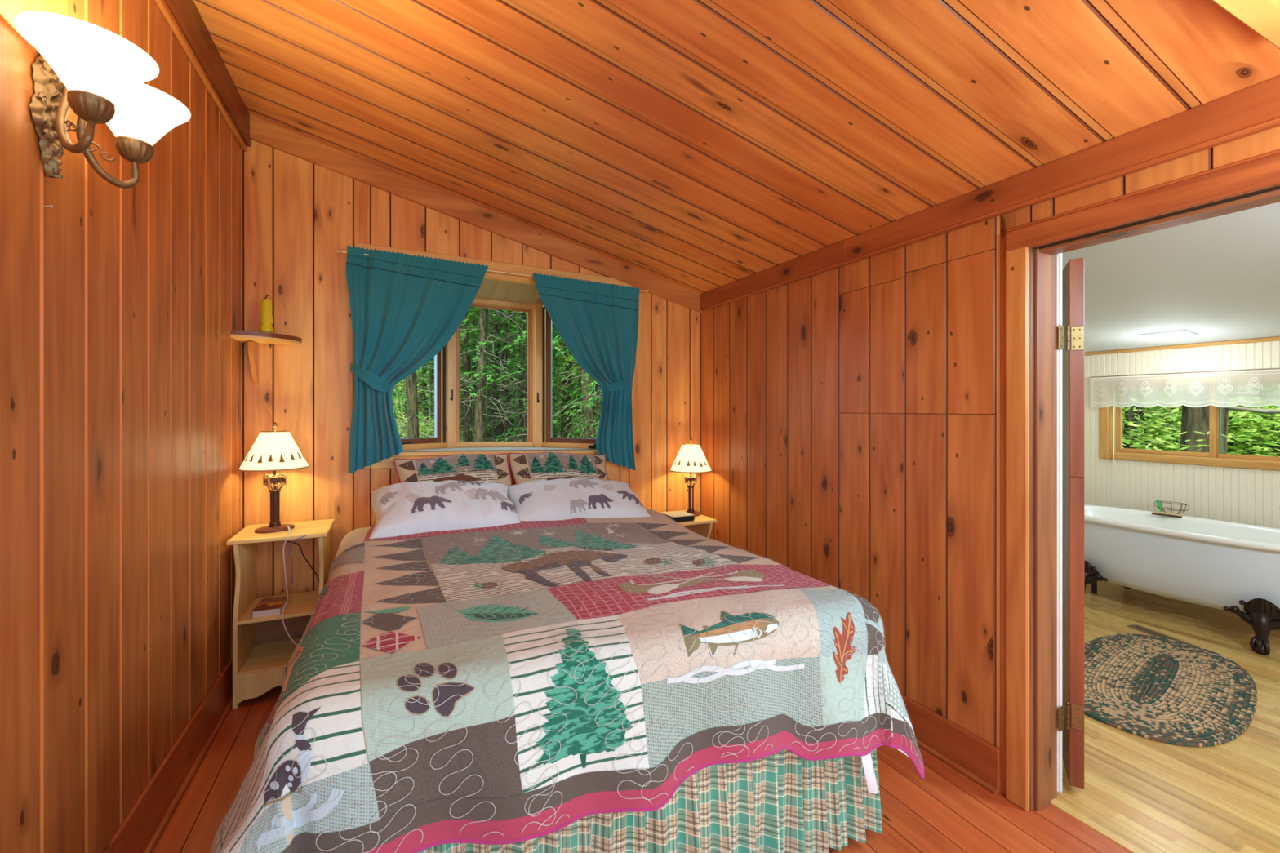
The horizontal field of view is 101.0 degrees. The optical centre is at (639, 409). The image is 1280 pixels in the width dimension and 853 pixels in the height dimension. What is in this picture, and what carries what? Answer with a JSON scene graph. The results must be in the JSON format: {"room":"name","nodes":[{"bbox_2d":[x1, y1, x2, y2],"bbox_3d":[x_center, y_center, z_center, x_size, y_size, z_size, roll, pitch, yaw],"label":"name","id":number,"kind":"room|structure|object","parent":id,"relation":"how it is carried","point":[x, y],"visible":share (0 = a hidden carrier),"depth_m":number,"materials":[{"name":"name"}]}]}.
{"room":"cabin bedroom","nodes":[
{"label":"cabin bedroom","id":0,"kind":"room"},
{"bbox_2d":[0,0,242,852],"bbox_3d":[-1.255,-0.115,0.835,0.120,3.202,4.470,0,0,-25],"label":"wall","id":1,"kind":"structure","parent":0,"point":[121,363],"depth_m":1.49,"materials":[{"name":"brown wood"}]},
{"bbox_2d":[13,11,191,188],"bbox_3d":[-1.256,-0.684,1.256,0.230,0.300,0.431,0,0,-25],"label":"wall sconce","id":2,"kind":"object","parent":1,"relation":"attached to","point":[90,69],"visible":1,"depth_m":1.17,"materials":[{"name":"white glass"}]},
{"bbox_2d":[102,657,232,852],"bbox_3d":[-1.158,1.301,0.814,0.038,0.180,4.350,0,0,-25],"label":"baseboard","id":3,"kind":"structure","parent":1,"relation":"attached to","point":[140,831],"depth_m":1.87,"materials":[{"name":"red wood"}]},
{"bbox_2d":[155,0,250,151],"bbox_3d":[-1.159,-1.469,0.813,0.034,0.162,4.350,0,0,-25],"label":"trim","id":4,"kind":"structure","parent":1,"relation":"attached to","point":[185,13],"depth_m":2.19,"materials":[{"name":"brown wood"}]},
{"bbox_2d":[242,139,701,598],"bbox_3d":[-0.842,-0.083,3.423,3.005,3.266,0.120,0,0,-25],"label":"wall","id":5,"kind":"structure","parent":0,"point":[297,213],"depth_m":2.94,"materials":[{"name":"brown wood"}]},
{"bbox_2d":[230,329,302,382],"bbox_3d":[-1.921,-0.265,2.728,0.262,0.247,0.235,0,0,-25],"label":"corner shelf","id":6,"kind":"object","parent":5,"relation":"attached to","point":[252,339],"visible":1,"depth_m":2.71,"materials":[{"name":"brown wood"}]},
{"bbox_2d":[258,294,274,333],"bbox_3d":[-1.929,-0.490,2.727,0.065,0.209,0.065,0,0,-42],"label":"flashlight","id":7,"kind":"object","parent":6,"relation":"on","point":[266,317],"visible":0.78,"depth_m":2.71,"materials":[{"name":"yellow plastic"}]},
{"bbox_2d":[249,115,702,313],"bbox_3d":[-0.795,-1.134,3.364,2.771,0.825,0.026,0,0,-25],"label":"trim","id":8,"kind":"structure","parent":5,"relation":"attached to","point":[262,131],"depth_m":3.21,"materials":[{"name":"brown wood"}]},
{"bbox_2d":[337,248,648,292],"bbox_3d":[-0.816,-0.844,3.313,1.884,0.067,0.097,0,0,-25],"label":"curtain rod","id":9,"kind":"object","parent":5,"relation":"attached to","point":[339,251],"visible":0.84,"depth_m":3.26,"materials":[{"name":"brown wood"}]},
{"bbox_2d":[346,245,488,473],"bbox_3d":[-1.277,-0.271,3.071,0.757,1.250,0.122,0,0,-27],"label":"curtain","id":10,"kind":"object","parent":9,"relation":"hanging from","point":[405,308],"visible":1,"depth_m":2.99,"materials":[{"name":"teal fabric"}]},
{"bbox_2d":[533,272,639,470],"bbox_3d":[-0.349,-0.219,3.500,0.746,1.276,0.122,0,0,-23],"label":"curtain","id":11,"kind":"object","parent":9,"relation":"hanging from","point":[597,322],"visible":1,"depth_m":3.53,"materials":[{"name":"teal fabric"}]},
{"bbox_2d":[354,242,632,468],"bbox_3d":[-0.947,-0.284,3.581,1.750,1.638,0.545,0,0,-25],"label":"window","id":12,"kind":"structure","parent":5,"relation":"in","point":[497,291],"depth_m":3.60,"materials":[{"name":"brown wood"}]},
{"bbox_2d":[151,685,1132,852],"bbox_3d":[0.095,1.478,1.449,3.046,0.185,4.450,0,0,-25],"label":"floor","id":13,"kind":"structure","parent":0,"point":[945,811],"depth_m":1.87,"materials":[{"name":"brown wood"}]},
{"bbox_2d":[226,519,335,709],"bbox_3d":[-1.798,0.997,2.680,0.402,0.780,0.375,0,0,-25],"label":"nightstand","id":14,"kind":"object","parent":13,"relation":"on","point":[259,668],"visible":0.73,"depth_m":2.60,"materials":[{"name":"brown wood"}]},
{"bbox_2d":[238,637,302,674],"bbox_3d":[-1.798,1.240,2.680,0.322,0.017,0.335,0,0,-25],"label":"shelf","id":15,"kind":"object","parent":14,"relation":"attached to","point":[270,658],"depth_m":2.63,"materials":[{"name":"brown wood"}]},
{"bbox_2d":[252,595,288,617],"bbox_3d":[-1.815,0.971,2.598,0.113,0.035,0.176,0,0,-22],"label":"paperback book","id":16,"kind":"object","parent":14,"relation":"on","point":[268,606],"visible":0.99,"depth_m":2.55,"materials":[{"name":"red paper"}]},
{"bbox_2d":[257,597,285,607],"bbox_3d":[-1.822,0.954,2.616,0.104,0.001,0.105,0,0,-22],"label":"print","id":17,"kind":"object","parent":16,"relation":"on","point":[275,602],"depth_m":2.61,"materials":[{"name":"orange paper"}]},
{"bbox_2d":[238,422,309,533],"bbox_3d":[-1.841,0.337,2.663,0.296,0.545,0.296,0,0,36],"label":"table lamp","id":18,"kind":"object","parent":14,"relation":"on","point":[274,451],"visible":1,"depth_m":2.61,"materials":[{"name":"white fabric"}]},
{"bbox_2d":[244,451,303,462],"bbox_3d":[-1.840,0.234,2.661,0.256,0.060,0.253,0,0,37],"label":"print","id":19,"kind":"object","parent":18,"relation":"on","point":[252,456],"depth_m":2.57,"materials":[{"name":"brown"}]},
{"bbox_2d":[237,590,319,625],"bbox_3d":[-1.796,0.995,2.677,0.322,0.017,0.343,0,0,-25],"label":"shelf","id":20,"kind":"object","parent":14,"relation":"attached to","point":[300,604],"depth_m":2.63,"materials":[{"name":"brown wood"}]},
{"bbox_2d":[281,525,297,645],"bbox_3d":[-1.667,0.824,2.505,0.060,0.502,0.375,0,0,-39],"label":"charging cord","id":21,"kind":"object","parent":14,"relation":"hanging from","point":[288,526],"visible":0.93,"depth_m":2.49,"materials":[{"name":"grey plastic"}]},
{"bbox_2d":[660,510,716,538],"bbox_3d":[0.256,1.086,3.623,0.390,0.700,0.390,0,0,-25],"label":"nightstand","id":22,"kind":"object","parent":13,"relation":"on","point":[702,525],"visible":0.09,"depth_m":3.57,"materials":[{"name":"brown wood"}]},
{"bbox_2d":[662,511,694,521],"bbox_3d":[0.256,0.718,3.528,0.170,0.040,0.152,0,0,-25],"label":"clock radio","id":23,"kind":"object","parent":22,"relation":"on","point":[682,516],"visible":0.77,"depth_m":3.48,"materials":[{"name":"black plastic"}]},
{"bbox_2d":[670,437,711,516],"bbox_3d":[0.358,0.471,3.714,0.296,0.545,0.296,0,0,14],"label":"table lamp","id":24,"kind":"object","parent":22,"relation":"on","point":[691,459],"visible":0.98,"depth_m":3.65,"materials":[{"name":"white fabric"}]},
{"bbox_2d":[674,459,709,466],"bbox_3d":[0.359,0.368,3.712,0.256,0.060,0.253,0,0,14],"label":"print","id":25,"kind":"object","parent":24,"relation":"on","point":[677,463],"depth_m":3.61,"materials":[{"name":"brown"}]},
{"bbox_3d":[-0.403,1.041,2.381,1.680,0.750,2.060,0,0,-25],"label":"bed","id":26,"kind":"object","parent":13,"relation":"on","visible":0},
{"bbox_2d":[368,480,520,538],"bbox_3d":[-1.009,0.522,2.762,0.736,0.279,0.438,0,0,-25],"label":"pillow","id":27,"kind":"object","parent":26,"relation":"on","point":[402,508],"visible":0.87,"depth_m":2.65,"materials":[{"name":"white fabric"}]},
{"bbox_2d":[394,453,515,506],"bbox_3d":[-1.052,0.450,3.045,0.664,0.371,0.273,0,0,-25],"label":"pillow","id":28,"kind":"object","parent":26,"relation":"on","point":[473,468],"visible":0.54,"depth_m":3.05,"materials":[{"name":"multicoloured fabric"}]},
{"bbox_2d":[508,452,608,484],"bbox_3d":[-0.484,0.469,3.318,0.659,0.395,0.256,0,0,-25],"label":"pillow","id":29,"kind":"object","parent":26,"relation":"on","point":[525,467],"visible":0.52,"depth_m":3.30,"materials":[{"name":"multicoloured fabric"}]},
{"bbox_2d":[210,508,924,852],"bbox_3d":[-0.375,0.910,2.145,2.131,0.678,2.009,0,0,-25],"label":"quilt","id":30,"kind":"object","parent":26,"relation":"on","point":[525,680],"visible":0.94,"depth_m":1.43,"materials":[{"name":"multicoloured fabric"}]},
{"bbox_2d":[506,477,651,520],"bbox_3d":[-0.366,0.547,3.114,0.801,0.259,0.421,0,0,-22],"label":"pillow","id":31,"kind":"object","parent":26,"relation":"on","point":[560,499],"visible":0.77,"depth_m":3.00,"materials":[{"name":"white fabric"}]},
{"bbox_2d":[418,748,882,852],"bbox_3d":[-0.378,1.159,2.329,1.802,0.524,2.066,0,0,-25],"label":"bed skirt","id":32,"kind":"object","parent":26,"relation":"on","point":[782,802],"visible":0.25,"depth_m":1.56,"materials":[{"name":"multicoloured fabric"}]},
{"bbox_2d":[193,0,1279,293],"bbox_3d":[0.058,-1.294,1.432,3.165,0.941,4.650,0,0,-25],"label":"ceiling","id":33,"kind":"structure","parent":0,"point":[699,146],"depth_m":1.93,"materials":[{"name":"brown wood"}]},
{"bbox_2d":[1212,0,1279,48],"bbox_3d":[1.182,-0.837,0.796,0.875,0.150,0.512,0,0,-25],"label":"ceiling light","id":34,"kind":"object","parent":33,"relation":"attached to","point":[1262,16],"visible":1,"depth_m":1.10,"materials":[{"name":"yellow glass"}]},
{"bbox_2d":[701,125,1279,795],"bbox_3d":[1.413,-0.001,2.071,0.151,3.103,4.470,0,0,-25],"label":"wall","id":35,"kind":"structure","parent":0,"point":[853,415],"depth_m":2.39,"materials":[{"name":"brown wood"}]},
{"bbox_2d":[900,693,1000,795],"bbox_3d":[1.353,1.367,1.976,0.038,0.169,4.350,0,0,-25],"label":"baseboard","id":36,"kind":"structure","parent":35,"relation":"attached to","point":[973,757],"depth_m":2.13,"materials":[{"name":"red wood"}]},
{"bbox_2d":[699,75,1279,311],"bbox_3d":[1.361,-0.795,1.969,0.028,0.124,4.330,0,0,-25],"label":"trim","id":37,"kind":"structure","parent":35,"relation":"attached to","point":[1253,109],"depth_m":1.81,"materials":[{"name":"red wood"}]},
{"bbox_2d":[1005,232,1029,811],"bbox_3d":[1.566,0.394,1.538,0.020,2.107,0.950,0,0,-25],"label":"trim","id":38,"kind":"structure","parent":35,"relation":"attached to","point":[1017,260],"depth_m":1.92,"materials":[{"name":"brown wood"}]},
{"bbox_2d":[1057,253,1062,792],"bbox_3d":[1.570,0.412,2.002,0.044,2.041,0.059,0,0,-25],"label":"trim","id":39,"kind":"structure","parent":35,"relation":"attached to","point":[1059,255],"depth_m":1.97,"materials":[{"name":"white paint"}]},
{"bbox_2d":[1062,257,1084,789],"bbox_3d":[1.828,0.425,2.292,0.056,1.985,0.768,0,0,32],"label":"door","id":40,"kind":"structure","parent":35,"relation":"in","point":[1073,274],"depth_m":1.99,"materials":[{"name":"red wood"}]},
{"bbox_2d":[1051,798,1146,852],"bbox_3d":[1.765,1.451,1.443,0.040,0.009,1.136,0,0,-25],"label":"trim","id":41,"kind":"structure","parent":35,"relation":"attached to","point":[1060,805],"depth_m":1.83,"materials":[{"name":"beige wood"}]},
{"bbox_2d":[1005,149,1279,251],"bbox_3d":[1.565,-0.627,1.537,0.022,0.089,0.948,0,0,-25],"label":"trim","id":42,"kind":"structure","parent":35,"relation":"attached to","point":[1262,171],"depth_m":1.57,"materials":[{"name":"red wood"}]},
{"bbox_2d":[1029,184,1279,811],"bbox_3d":[1.661,0.424,1.583,0.191,2.054,0.836,0,0,-25],"label":"door frame","id":43,"kind":"structure","parent":35,"relation":"attached to","point":[1042,261],"depth_m":1.91,"materials":[{"name":"brown wood"}]},
{"bbox_2d":[1055,580,1279,852],"bbox_3d":[3.283,1.551,2.512,3.632,0.200,4.200,0,0,-25],"label":"floor","id":44,"kind":"structure","parent":0,"point":[1157,797],"depth_m":2.16,"materials":[{"name":"brown wood"}]},
{"bbox_2d":[1126,624,1199,647],"bbox_3d":[3.456,1.500,3.485,0.090,0.005,0.380,0,0,-11],"label":"floor vent","id":45,"kind":"object","parent":44,"relation":"in","point":[1136,627],"visible":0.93,"depth_m":3.54,"materials":[{"name":"brown metal"}]},
{"bbox_2d":[1134,626,1184,643],"bbox_3d":[3.456,1.500,3.483,0.048,0.004,0.322,0,0,-11],"label":"grille","id":46,"kind":"object","parent":45,"relation":"attached to","point":[1144,629],"depth_m":3.53,"materials":[{"name":"metal"}]},
{"bbox_2d":[1084,633,1257,746],"bbox_3d":[2.832,1.478,2.904,1.589,0.048,0.721,0,0,-38],"label":"braided rug","id":47,"kind":"object","parent":44,"relation":"on","point":[1158,689],"visible":0.93,"depth_m":2.76,"materials":[{"name":"multicoloured fabric"}]},
{"bbox_2d":[1084,504,1279,655],"bbox_3d":[3.982,1.173,3.860,0.847,0.688,1.664,0,0,-25],"label":"bathtub","id":48,"kind":"object","parent":44,"relation":"on","point":[1234,567],"visible":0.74,"depth_m":3.67,"materials":[{"name":"white ceramic"}]},
{"bbox_2d":[1151,511,1182,518],"bbox_3d":[4.141,0.823,4.149,0.038,0.031,0.181,0,0,-30],"label":"brush","id":49,"kind":"object","parent":48,"relation":"on","point":[1161,513],"visible":1,"depth_m":4.14,"materials":[{"name":"brown wood"}]},
{"bbox_2d":[1154,501,1189,514],"bbox_3d":[4.215,0.787,4.189,0.097,0.098,0.212,0,0,-25],"label":"wire basket","id":50,"kind":"object","parent":48,"relation":"on","point":[1171,509],"visible":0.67,"depth_m":4.16,"materials":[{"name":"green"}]},
{"bbox_2d":[1062,201,1279,352],"bbox_3d":[3.373,-0.782,2.554,3.832,0.587,4.400,0,0,-25],"label":"ceiling","id":51,"kind":"structure","parent":0,"point":[1217,278],"depth_m":2.99,"materials":[{"name":"grey paint"}]},
{"bbox_2d":[1137,329,1199,340],"bbox_3d":[4.015,-0.565,4.014,0.220,0.037,0.270,0,0,-25],"label":"recessed light","id":52,"kind":"object","parent":51,"relation":"in","point":[1180,333],"visible":1,"depth_m":4.01,"materials":[{"name":"white"}]},
{"bbox_2d":[1084,340,1279,528],"bbox_3d":[4.873,0.430,3.303,0.120,2.402,4.300,0,0,-25],"label":"wall","id":53,"kind":"structure","parent":0,"point":[1250,496],"depth_m":4.27,"materials":[{"name":"beige paint"}]},
{"bbox_2d":[1084,336,1279,355],"bbox_3d":[4.831,-0.508,3.228,0.020,0.030,4.200,0,0,-25],"label":"trim","id":54,"kind":"structure","parent":53,"relation":"attached to","point":[1276,338],"depth_m":4.21,"materials":[{"name":"brown wood"}]},
{"bbox_2d":[1089,368,1279,377],"bbox_3d":[4.548,-0.291,3.794,0.059,0.009,2.203,0,0,-25],"label":"rod","id":55,"kind":"object","parent":53,"relation":"attached to","point":[1265,368],"visible":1,"depth_m":4.17,"materials":[{"name":"brown"}]},
{"bbox_2d":[1112,378,1115,464],"bbox_3d":[4.151,0.105,4.626,0.013,0.755,0.011,0,0,43],"label":"blind wand","id":56,"kind":"object","parent":55,"relation":"hanging from","point":[1114,379],"visible":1,"depth_m":4.62,"materials":[{"name":"beige plastic"}]},
{"bbox_2d":[1089,368,1279,407],"bbox_3d":[4.522,-0.152,3.785,0.034,0.271,2.176,0,0,-25],"label":"lace valance","id":57,"kind":"object","parent":55,"relation":"hanging from","point":[1233,388],"visible":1,"depth_m":4.14,"materials":[{"name":"white fabric"}]},
{"bbox_2d":[1099,371,1279,471],"bbox_3d":[4.661,0.083,3.737,0.140,0.710,2.265,0,0,-25],"label":"window","id":58,"kind":"structure","parent":53,"relation":"in","point":[1215,457],"depth_m":4.24,"materials":[{"name":"brown wood"}]},
{"label":"outside","id":59,"kind":"structure","parent":0,"visible":0},
{"bbox_2d":[393,314,1262,451],"bbox_3d":[2.184,-8.693,21.343,53.900,21.920,64.900,0,0,-25],"label":"ground","id":60,"kind":"structure","parent":59,"point":[427,370],"depth_m":16.13,"materials":[{"name":"green plant"}]},
{"bbox_2d":[391,372,425,438],"bbox_3d":[-3.901,-1.045,7.898,1.578,6.268,1.594,0,0,44],"label":"fir tree","id":61,"kind":"object","parent":60,"relation":"on","point":[394,393],"visible":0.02,"depth_m":7.84,"materials":[{"name":"green plant"}]},
{"bbox_2d":[401,361,430,437],"bbox_3d":[-4.939,-3.159,12.085,1.946,9.387,1.950,0,0,-11],"label":"fir tree","id":62,"kind":"object","parent":60,"relation":"on","point":[424,371],"visible":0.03,"depth_m":12.08,"materials":[{"name":"green plant"}]},
{"bbox_2d":[391,365,461,439],"bbox_3d":[-6.156,-0.407,13.480,3.647,2.918,3.302,0,0,41],"label":"bush","id":63,"kind":"object","parent":60,"relation":"on","point":[401,384],"visible":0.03,"depth_m":13.33,"materials":[{"name":"green plant"}]},
{"bbox_2d":[392,330,463,436],"bbox_3d":[-4.431,-2.186,11.663,2.194,7.490,2.097,0,0,-39],"label":"fir tree","id":64,"kind":"object","parent":60,"relation":"on","point":[431,377],"visible":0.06,"depth_m":11.56,"materials":[{"name":"green plant"}]},
{"bbox_2d":[395,413,471,438],"bbox_3d":[-4.071,0.886,8.565,1.934,1.933,2.232,0,0,25],"label":"bush","id":65,"kind":"object","parent":60,"relation":"on","point":[420,424],"visible":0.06,"depth_m":8.60,"materials":[{"name":"green plant"}]},
{"bbox_2d":[397,364,477,450],"bbox_3d":[-3.270,-2.185,7.582,1.882,8.947,1.820,0,0,-25],"label":"fir tree","id":66,"kind":"object","parent":60,"relation":"on","point":[412,426],"visible":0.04,"depth_m":7.55,"materials":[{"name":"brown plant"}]},
{"bbox_2d":[394,306,500,448],"bbox_3d":[-3.536,-2.339,9.442,2.075,8.766,2.006,0,0,34],"label":"fir tree","id":67,"kind":"object","parent":60,"relation":"on","point":[461,368],"visible":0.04,"depth_m":9.30,"materials":[{"name":"green plant"}]},
{"bbox_2d":[420,306,517,441],"bbox_3d":[-2.950,-1.606,9.057,1.711,7.263,1.769,0,0,39],"label":"fir tree","id":68,"kind":"object","parent":60,"relation":"on","point":[467,433],"visible":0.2,"depth_m":9.00,"materials":[{"name":"green plant"}]},
{"bbox_2d":[422,308,518,441],"bbox_3d":[-3.752,-2.703,11.781,1.824,8.700,1.910,0,0,27],"label":"fir tree","id":69,"kind":"object","parent":60,"relation":"on","point":[472,308],"visible":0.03,"depth_m":11.71,"materials":[{"name":"green plant"}]},
{"bbox_2d":[422,306,527,441],"bbox_3d":[-2.509,-2.421,8.561,1.833,9.292,1.751,0,0,27],"label":"fir tree","id":70,"kind":"object","parent":60,"relation":"on","point":[479,424],"visible":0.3,"depth_m":8.48,"materials":[{"name":"green plant"}]},
{"bbox_2d":[460,307,512,441],"bbox_3d":[-3.133,-0.993,10.195,1.442,5.622,1.508,0,0,0],"label":"fir tree","id":71,"kind":"object","parent":60,"relation":"on","point":[469,335],"visible":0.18,"depth_m":10.07,"materials":[{"name":"green plant"}]},
{"bbox_2d":[461,310,518,441],"bbox_3d":[-3.839,-2.676,13.641,1.709,7.871,1.767,0,0,-6],"label":"fir tree","id":72,"kind":"object","parent":60,"relation":"on","point":[486,434],"visible":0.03,"depth_m":13.59,"materials":[{"name":"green plant"}]},
{"bbox_2d":[460,311,527,441],"bbox_3d":[-2.469,-2.861,9.975,1.950,9.864,1.946,0,0,-25],"label":"fir tree","id":73,"kind":"object","parent":60,"relation":"on","point":[506,357],"visible":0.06,"depth_m":9.92,"materials":[{"name":"green plant"}]},
{"bbox_2d":[460,312,527,434],"bbox_3d":[-3.382,-2.305,13.193,2.097,7.362,2.194,0,0,-15],"label":"fir tree","id":74,"kind":"object","parent":60,"relation":"on","point":[502,354],"visible":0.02,"depth_m":12.99,"materials":[{"name":"green plant"}]},
{"bbox_2d":[462,308,527,441],"bbox_3d":[-2.848,-3.347,10.750,2.112,10.677,2.017,0,0,35],"label":"fir tree","id":75,"kind":"object","parent":60,"relation":"on","point":[495,429],"visible":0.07,"depth_m":10.64,"materials":[{"name":"green plant"}]},
{"bbox_2d":[475,310,527,440],"bbox_3d":[-3.204,-3.015,12.670,1.853,9.102,1.917,0,0,-38],"label":"fir tree","id":76,"kind":"object","parent":60,"relation":"on","point":[510,327],"visible":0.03,"depth_m":12.57,"materials":[{"name":"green plant"}]},
{"bbox_2d":[486,311,527,440],"bbox_3d":[-3.307,-4.172,13.938,2.138,11.172,2.143,0,0,32],"label":"fir tree","id":77,"kind":"object","parent":60,"relation":"on","point":[512,321],"visible":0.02,"depth_m":13.85,"materials":[{"name":"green plant"}]},
{"bbox_2d":[475,309,565,448],"bbox_3d":[-2.020,-0.854,9.185,1.626,5.710,1.700,0,0,-37],"label":"fir tree","id":78,"kind":"object","parent":60,"relation":"on","point":[522,353],"visible":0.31,"depth_m":9.04,"materials":[{"name":"green plant"}]},
{"bbox_2d":[487,312,564,440],"bbox_3d":[-2.359,-3.103,10.504,2.146,10.234,2.151,0,0,-2],"label":"fir tree","id":79,"kind":"object","parent":60,"relation":"on","point":[521,404],"visible":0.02,"depth_m":10.50,"materials":[{"name":"green plant"}]},
{"bbox_2d":[475,309,582,440],"bbox_3d":[-1.711,-2.651,8.597,1.953,9.835,1.948,0,0,-18],"label":"fir tree","id":80,"kind":"object","parent":60,"relation":"on","point":[519,338],"visible":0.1,"depth_m":8.56,"materials":[{"name":"green plant"}]},
{"bbox_2d":[502,312,579,438],"bbox_3d":[-2.211,-1.849,12.126,1.966,6.954,2.057,0,0,-44],"label":"fir tree","id":81,"kind":"object","parent":60,"relation":"on","point":[553,410],"visible":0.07,"depth_m":12.07,"materials":[{"name":"green plant"}]},
{"bbox_2d":[486,311,599,413],"bbox_3d":[-1.850,-2.697,10.046,1.964,9.611,2.056,0,0,23],"label":"fir tree","id":82,"kind":"object","parent":60,"relation":"on","point":[553,326],"visible":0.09,"depth_m":9.99,"materials":[{"name":"green plant"}]},
{"bbox_2d":[515,318,580,437],"bbox_3d":[-2.094,-2.751,12.886,1.872,8.728,1.789,0,0,5],"label":"fir tree","id":83,"kind":"object","parent":60,"relation":"on","point":[553,424],"visible":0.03,"depth_m":12.77,"materials":[{"name":"green plant"}]},
{"bbox_2d":[518,341,597,437],"bbox_3d":[-1.603,-2.765,11.388,2.166,9.359,2.095,0,0,-19],"label":"fir tree","id":84,"kind":"object","parent":60,"relation":"on","point":[564,381],"visible":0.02,"depth_m":11.27,"materials":[{"name":"green plant"}]},
{"bbox_2d":[525,327,599,437],"bbox_3d":[-1.510,-1.524,10.404,1.920,6.970,1.835,0,0,-29],"label":"fir tree","id":85,"kind":"object","parent":60,"relation":"on","point":[570,420],"visible":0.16,"depth_m":10.41,"materials":[{"name":"green plant"}]},
{"bbox_2d":[552,334,599,438],"bbox_3d":[-0.881,-2.669,8.550,1.976,9.981,2.043,0,0,-25],"label":"fir tree","id":86,"kind":"object","parent":60,"relation":"on","point":[582,373],"visible":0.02,"depth_m":8.49,"materials":[{"name":"green plant"}]},
{"bbox_2d":[552,345,599,438],"bbox_3d":[-1.399,-2.993,12.924,2.161,9.409,2.235,0,0,-21],"label":"fir tree","id":87,"kind":"object","parent":60,"relation":"on","point":[580,380],"visible":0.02,"depth_m":12.84,"materials":[{"name":"green plant"}]},
{"bbox_2d":[552,337,600,437],"bbox_3d":[-0.913,-2.044,10.751,1.798,8.111,1.859,0,0,-23],"label":"fir tree","id":88,"kind":"object","parent":60,"relation":"on","point":[597,385],"visible":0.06,"depth_m":10.69,"materials":[{"name":"green plant"}]},
{"bbox_2d":[554,355,602,438],"bbox_3d":[-0.493,-0.761,7.283,1.573,6.138,1.646,0,0,-25],"label":"fir tree","id":89,"kind":"object","parent":60,"relation":"on","point":[571,357],"visible":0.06,"depth_m":7.23,"materials":[{"name":"green plant"}]},
{"bbox_2d":[1122,389,1182,448],"bbox_3d":[6.183,-3.281,6.599,2.234,11.721,2.229,0,0,-12],"label":"fir tree","id":90,"kind":"object","parent":60,"relation":"on","point":[1127,417],"visible":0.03,"depth_m":6.54,"materials":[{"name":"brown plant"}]},
{"bbox_2d":[1122,389,1246,450],"bbox_3d":[7.928,-0.031,7.987,3.285,4.710,3.267,0,0,-15],"label":"leafy tree","id":91,"kind":"object","parent":60,"relation":"on","point":[1180,409],"visible":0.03,"depth_m":7.68,"materials":[{"name":"green plant"}]},
{"bbox_2d":[1122,415,1253,449],"bbox_3d":[5.925,1.081,6.791,3.355,2.290,3.038,0,0,2],"label":"bush","id":92,"kind":"object","parent":60,"relation":"on","point":[1154,416],"visible":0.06,"depth_m":6.44,"materials":[{"name":"green plant"}]},
{"bbox_2d":[1122,388,1255,453],"bbox_3d":[6.700,0.213,7.371,3.095,4.358,3.077,0,0,30],"label":"leafy tree","id":93,"kind":"object","parent":60,"relation":"on","point":[1140,414],"visible":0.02,"depth_m":7.23,"materials":[{"name":"green plant"}]},
{"bbox_2d":[1122,389,1279,454],"bbox_3d":[6.253,0.946,6.483,2.892,2.543,2.505,0,0,-21],"label":"bush","id":94,"kind":"object","parent":60,"relation":"on","point":[1166,432],"visible":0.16,"depth_m":6.06,"materials":[{"name":"green plant"}]},
{"bbox_2d":[1122,390,1279,453],"bbox_3d":[6.039,-0.775,7.554,4.160,6.917,4.540,0,0,-42],"label":"leafy tree","id":95,"kind":"object","parent":60,"relation":"on","point":[1129,407],"visible":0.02,"depth_m":6.51,"materials":[{"name":"green plant"}]},
{"bbox_2d":[1122,391,1279,455],"bbox_3d":[8.167,-0.587,6.608,3.975,6.256,4.338,0,0,-33],"label":"leafy tree","id":96,"kind":"object","parent":60,"relation":"on","point":[1176,409],"visible":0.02,"depth_m":6.50,"materials":[{"name":"green plant"}]},
{"bbox_2d":[1130,386,1279,457],"bbox_3d":[7.339,-0.720,6.249,4.099,6.659,4.474,0,0,8],"label":"leafy tree","id":97,"kind":"object","parent":60,"relation":"on","point":[1233,418],"visible":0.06,"depth_m":6.24,"materials":[{"name":"green plant"}]},
{"bbox_2d":[1141,387,1279,455],"bbox_3d":[8.169,-0.470,7.014,3.704,5.914,4.042,0,0,-20],"label":"leafy tree","id":98,"kind":"object","parent":60,"relation":"on","point":[1251,423],"visible":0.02,"depth_m":6.82,"materials":[{"name":"green plant"}]},
{"bbox_2d":[1144,387,1279,444],"bbox_3d":[7.367,-0.041,6.656,3.427,4.976,3.446,0,0,-8],"label":"leafy tree","id":99,"kind":"object","parent":60,"relation":"on","point":[1270,388],"visible":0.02,"depth_m":6.72,"materials":[{"name":"green plant"}]},
{"bbox_2d":[1146,397,1279,455],"bbox_3d":[8.131,0.920,6.573,2.637,2.496,3.044,0,0,26],"label":"bush","id":100,"kind":"object","parent":60,"relation":"on","point":[1273,418],"visible":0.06,"depth_m":6.34,"materials":[{"name":"green plant"}]},
{"bbox_2d":[1146,387,1279,453],"bbox_3d":[6.013,-10.025,5.561,5.268,26.793,5.281,0,0,24],"label":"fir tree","id":101,"kind":"object","parent":60,"relation":"on","point":[1193,419],"visible":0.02,"depth_m":5.37,"materials":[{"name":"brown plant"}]},
{"bbox_2d":[1154,386,1279,456],"bbox_3d":[7.763,0.805,6.805,3.446,2.745,3.805,0,0,4],"label":"bush","id":102,"kind":"object","parent":60,"relation":"on","point":[1228,419],"visible":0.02,"depth_m":6.27,"materials":[{"name":"green plant"}]},
{"bbox_2d":[1168,388,1279,454],"bbox_3d":[7.528,0.038,6.787,3.157,4.747,3.140,0,0,-28],"label":"leafy tree","id":103,"kind":"object","parent":60,"relation":"on","point":[1276,415],"visible":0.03,"depth_m":6.33,"materials":[{"name":"green plant"}]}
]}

